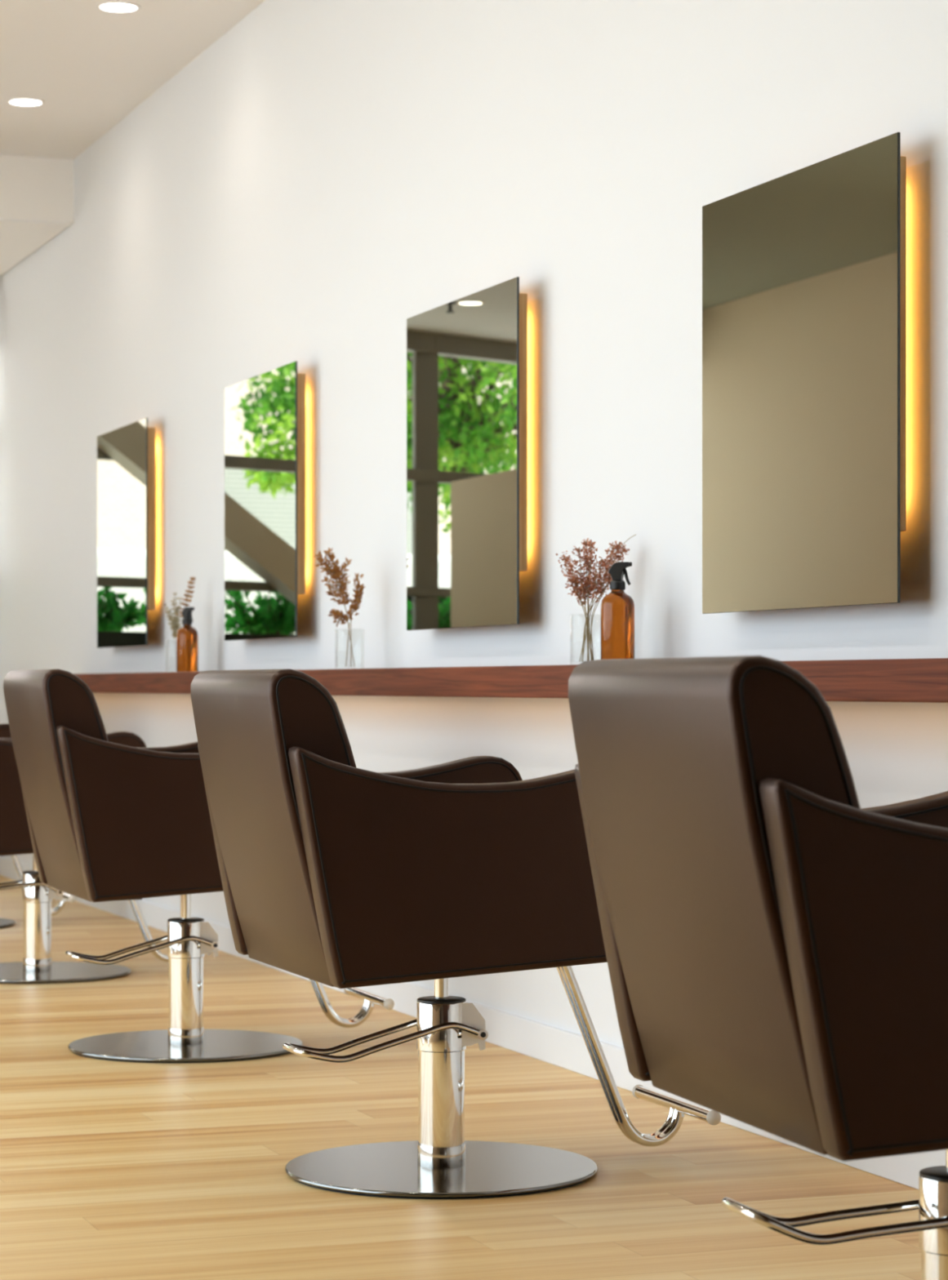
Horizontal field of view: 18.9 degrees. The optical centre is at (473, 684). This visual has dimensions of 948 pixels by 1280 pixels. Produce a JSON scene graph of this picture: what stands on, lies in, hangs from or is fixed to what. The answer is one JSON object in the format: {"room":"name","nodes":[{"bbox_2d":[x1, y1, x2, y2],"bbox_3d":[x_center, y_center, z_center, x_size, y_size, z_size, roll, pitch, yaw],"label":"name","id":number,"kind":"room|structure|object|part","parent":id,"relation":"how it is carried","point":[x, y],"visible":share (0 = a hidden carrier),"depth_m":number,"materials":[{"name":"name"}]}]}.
{"room":"salon","nodes":[
{"label":"salon","id":0,"kind":"room"},
{"bbox_2d":[0,155,73,276],"bbox_3d":[-4.158,-2.065,13.005,3.931,0.270,3.713,0,0,-20],"label":"ceiling","id":1,"kind":"structure","parent":0,"point":[37,193],"depth_m":11.90,"materials":[{"name":"white paint"}]},
{"bbox_2d":[0,0,264,159],"bbox_3d":[-0.438,-2.325,6.913,2.081,0.250,18.900,0,0,-20],"label":"ceiling","id":2,"kind":"structure","parent":0,"point":[91,67],"depth_m":10.01,"materials":[{"name":"white paint"}]},
{"bbox_2d":[5,97,44,106],"bbox_3d":[-1.690,-2.197,10.730,0.146,0.006,0.146,0,0,-20],"label":"recessed light","id":3,"kind":"object","parent":2,"relation":"in","point":[19,101],"visible":1,"depth_m":10.72,"materials":[{"name":"white paint"}]},
{"bbox_2d":[9,99,40,105],"bbox_3d":[-1.690,-2.198,10.730,0.117,0.004,0.117,0,0,39],"label":"diffuser","id":4,"kind":"object","parent":3,"relation":"attached to","point":[14,102],"depth_m":10.73,"materials":[{"name":"beige"}]},
{"bbox_2d":[95,0,141,13],"bbox_3d":[-1.152,-2.197,9.226,0.146,0.006,0.146,0,0,-20],"label":"recessed light","id":5,"kind":"object","parent":2,"relation":"in","point":[117,6],"visible":1,"depth_m":9.22,"materials":[{"name":"white paint"}]},
{"bbox_2d":[100,3,136,11],"bbox_3d":[-1.152,-2.198,9.226,0.117,0.004,0.117,0,0,39],"label":"diffuser","id":6,"kind":"object","parent":5,"relation":"attached to","point":[104,6],"depth_m":9.22,"materials":[{"name":"beige"}]},
{"bbox_2d":[0,875,920,1279],"bbox_3d":[-2.098,0.950,6.313,5.011,0.100,18.700,0,0,-20],"label":"floor","id":7,"kind":"structure","parent":0,"point":[110,1170],"depth_m":5.29,"materials":[{"name":"brown wood"}]},
{"bbox_2d":[0,723,75,928],"bbox_3d":[-1.966,0.436,10.648,0.896,0.928,0.706,0,0,-19],"label":"salon chair","id":8,"kind":"object","parent":7,"relation":"on","point":[5,732],"visible":0.25,"depth_m":10.70,"materials":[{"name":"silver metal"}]},
{"bbox_3d":[-1.937,0.311,10.319,0.680,0.412,0.060,0,0,-19],"label":"armrest","id":9,"kind":"part","parent":8,"relation":"part of","materials":[{"name":"brown leather"}]},
{"bbox_2d":[0,731,168,983],"bbox_3d":[-1.318,0.436,8.857,0.896,0.928,0.706,0,0,-19],"label":"salon chair","id":10,"kind":"object","parent":7,"relation":"on","point":[37,966],"visible":0.39,"depth_m":8.77,"materials":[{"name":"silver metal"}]},
{"bbox_3d":[-1.497,0.311,9.135,0.680,0.412,0.060,0,0,-19],"label":"armrest","id":11,"kind":"part","parent":10,"relation":"part of","materials":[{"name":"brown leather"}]},
{"bbox_3d":[-1.466,0.623,8.806,0.357,0.049,0.124,0,0,-19],"label":"pump lever","id":12,"kind":"part","parent":10,"relation":"part of","materials":[{"name":"silver metal"}]},
{"bbox_3d":[-1.289,0.311,8.527,0.680,0.412,0.060,0,0,-19],"label":"armrest","id":13,"kind":"part","parent":10,"relation":"part of","materials":[{"name":"brown leather"}]},
{"bbox_2d":[3,668,394,1062],"bbox_3d":[-0.675,0.431,7.063,0.896,0.938,0.706,0,0,-19],"label":"salon chair","id":14,"kind":"object","parent":7,"relation":"on","point":[108,821],"visible":0.81,"depth_m":6.70,"materials":[{"name":"brown leather"}]},
{"bbox_3d":[-0.985,0.236,6.959,0.242,0.548,0.578,0,0,-19],"label":"backrest","id":15,"kind":"part","parent":14,"relation":"part of","materials":[{"name":"brown leather"}]},
{"bbox_3d":[-0.852,0.301,7.342,0.680,0.412,0.060,0,0,-19],"label":"armrest","id":16,"kind":"part","parent":14,"relation":"part of","materials":[{"name":"brown leather"}]},
{"bbox_3d":[-0.824,0.649,7.013,0.358,0.065,0.124,0,0,-19],"label":"pump lever","id":17,"kind":"part","parent":14,"relation":"part of","materials":[{"name":"silver metal"}]},
{"bbox_3d":[-0.647,0.301,6.734,0.680,0.412,0.060,0,0,-19],"label":"armrest","id":18,"kind":"part","parent":14,"relation":"part of","materials":[{"name":"brown leather"}]},
{"bbox_2d":[190,668,720,1199],"bbox_3d":[-0.021,0.436,5.274,0.896,0.928,0.706,0,0,-19],"label":"salon chair","id":19,"kind":"object","parent":7,"relation":"on","point":[334,872],"visible":0.92,"depth_m":4.96,"materials":[{"name":"brown leather"}]},
{"bbox_3d":[-0.330,0.246,5.166,0.242,0.548,0.578,0,0,-19],"label":"backrest","id":20,"kind":"part","parent":19,"relation":"part of","materials":[{"name":"brown leather"}]},
{"bbox_3d":[-0.203,0.311,5.551,0.680,0.412,0.060,0,0,-19],"label":"armrest","id":21,"kind":"part","parent":19,"relation":"part of","materials":[{"name":"brown leather"}]},
{"bbox_3d":[-0.170,0.649,5.222,0.358,0.065,0.124,0,0,-19],"label":"pump lever","id":22,"kind":"part","parent":19,"relation":"part of","materials":[{"name":"silver metal"}]},
{"bbox_3d":[0.011,0.311,4.945,0.680,0.412,0.060,0,0,-19],"label":"armrest","id":23,"kind":"part","parent":19,"relation":"part of","materials":[{"name":"brown leather"}]},
{"bbox_2d":[568,655,947,1279],"bbox_3d":[0.627,0.434,3.480,0.896,0.932,0.706,0,0,-16],"label":"salon chair","id":24,"kind":"object","parent":7,"relation":"on","point":[775,944],"visible":1,"depth_m":3.14,"materials":[{"name":"brown leather"}]},
{"bbox_3d":[0.313,0.242,3.390,0.242,0.548,0.578,0,0,-16],"label":"backrest","id":25,"kind":"part","parent":24,"relation":"part of","materials":[{"name":"brown leather"}]},
{"bbox_3d":[0.463,0.307,3.767,0.680,0.412,0.060,0,0,-16],"label":"armrest","id":26,"kind":"part","parent":24,"relation":"part of","materials":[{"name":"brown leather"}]},
{"bbox_3d":[0.478,0.646,3.437,0.358,0.065,0.124,11,-3,-16],"label":"pump lever","id":27,"kind":"part","parent":24,"relation":"part of","materials":[{"name":"silver metal"}]},
{"bbox_3d":[0.641,0.307,3.150,0.680,0.412,0.060,0,0,-16],"label":"armrest","id":28,"kind":"part","parent":24,"relation":"part of","materials":[{"name":"brown leather"}]},
{"bbox_2d":[0,0,947,1048],"bbox_3d":[0.569,-0.650,6.013,0.200,3.100,16.320,0,0,-20],"label":"wall","id":29,"kind":"structure","parent":0,"point":[323,177],"depth_m":7.49,"materials":[{"name":"white paint"}]},
{"bbox_2d":[97,417,155,648],"bbox_3d":[-1.300,-0.559,10.775,0.075,0.829,0.828,0,0,-20],"label":"wall mirror","id":30,"kind":"object","parent":29,"relation":"attached to","point":[126,455],"visible":1,"depth_m":10.70,"materials":[{"name":"grey mirror"}]},
{"bbox_2d":[224,360,305,640],"bbox_3d":[-0.642,-0.559,8.956,0.075,0.829,0.828,0,0,-20],"label":"wall mirror","id":31,"kind":"object","parent":29,"relation":"attached to","point":[264,413],"visible":1,"depth_m":8.88,"materials":[{"name":"grey mirror"}]},
{"bbox_2d":[406,276,527,630],"bbox_3d":[-0.003,-0.559,7.190,0.075,0.829,0.828,0,0,-20],"label":"wall mirror","id":32,"kind":"object","parent":29,"relation":"attached to","point":[467,356],"visible":1,"depth_m":7.13,"materials":[{"name":"grey mirror"}]},
{"bbox_2d":[0,856,945,1189],"bbox_3d":[0.471,0.856,5.972,0.012,0.088,16.290,0,0,-20],"label":"baseboard","id":33,"kind":"structure","parent":29,"relation":"attached to","point":[564,1049],"depth_m":6.84,"materials":[{"name":"white paint"}]},
{"bbox_2d":[72,657,947,702],"bbox_3d":[-0.148,-0.006,7.311,0.265,0.072,9.250,0,0,-20],"label":"wall shelf","id":34,"kind":"object","parent":29,"relation":"attached to","point":[889,680],"visible":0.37,"depth_m":6.27,"materials":[{"name":"brown wood"}]},
{"bbox_2d":[176,607,198,671],"bbox_3d":[-0.968,-0.152,9.611,0.073,0.220,0.073,0,0,42],"label":"spray bottle","id":35,"kind":"object","parent":34,"relation":"on","point":[187,637],"visible":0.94,"depth_m":9.58,"materials":[{"name":"orange glass"}]},
{"bbox_2d":[600,561,634,659],"bbox_3d":[0.307,-0.152,6.087,0.073,0.220,0.073,0,0,15],"label":"spray bottle","id":36,"kind":"object","parent":34,"relation":"on","point":[617,607],"visible":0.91,"depth_m":6.06,"materials":[{"name":"orange glass"}]},
{"bbox_3d":[-0.345,-0.098,7.888,0.080,0.113,0.080,0,0,-20],"label":"glass vase","id":37,"kind":"object","parent":34,"relation":"on","visible":0},
{"bbox_2d":[315,547,365,666],"bbox_3d":[-0.372,-0.216,7.889,0.145,0.331,0.043,0,0,3],"label":"dried flowers","id":38,"kind":"object","parent":37,"relation":"in","point":[336,572],"visible":1,"depth_m":7.89,"materials":[{"name":"orange plant"}]},
{"bbox_3d":[0.251,-0.098,6.243,0.080,0.113,0.080,0,0,-20],"label":"glass vase","id":39,"kind":"object","parent":34,"relation":"on","visible":0},
{"bbox_2d":[555,534,635,662],"bbox_3d":[0.267,-0.191,6.240,0.178,0.280,0.061,0,0,0],"label":"dried flowers","id":40,"kind":"object","parent":39,"relation":"in","point":[589,585],"visible":0.95,"depth_m":6.24,"materials":[{"name":"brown plant"}]},
{"bbox_3d":[-1.017,-0.098,9.746,0.080,0.113,0.080,0,0,-20],"label":"glass vase","id":41,"kind":"object","parent":34,"relation":"on","visible":0},
{"bbox_2d":[163,577,195,638],"bbox_3d":[-1.009,-0.211,9.745,0.113,0.321,0.045,0,0,5],"label":"dried flowers","id":42,"kind":"object","parent":41,"relation":"in","point":[174,625],"visible":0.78,"depth_m":9.74,"materials":[{"name":"orange plant"}]},
{"bbox_2d":[702,132,906,613],"bbox_3d":[0.640,-0.559,5.413,0.075,0.829,0.828,0,0,-20],"label":"wall mirror","id":43,"kind":"object","parent":29,"relation":"attached to","point":[804,269],"visible":1,"depth_m":5.35,"materials":[{"name":"grey mirror"}]}
]}

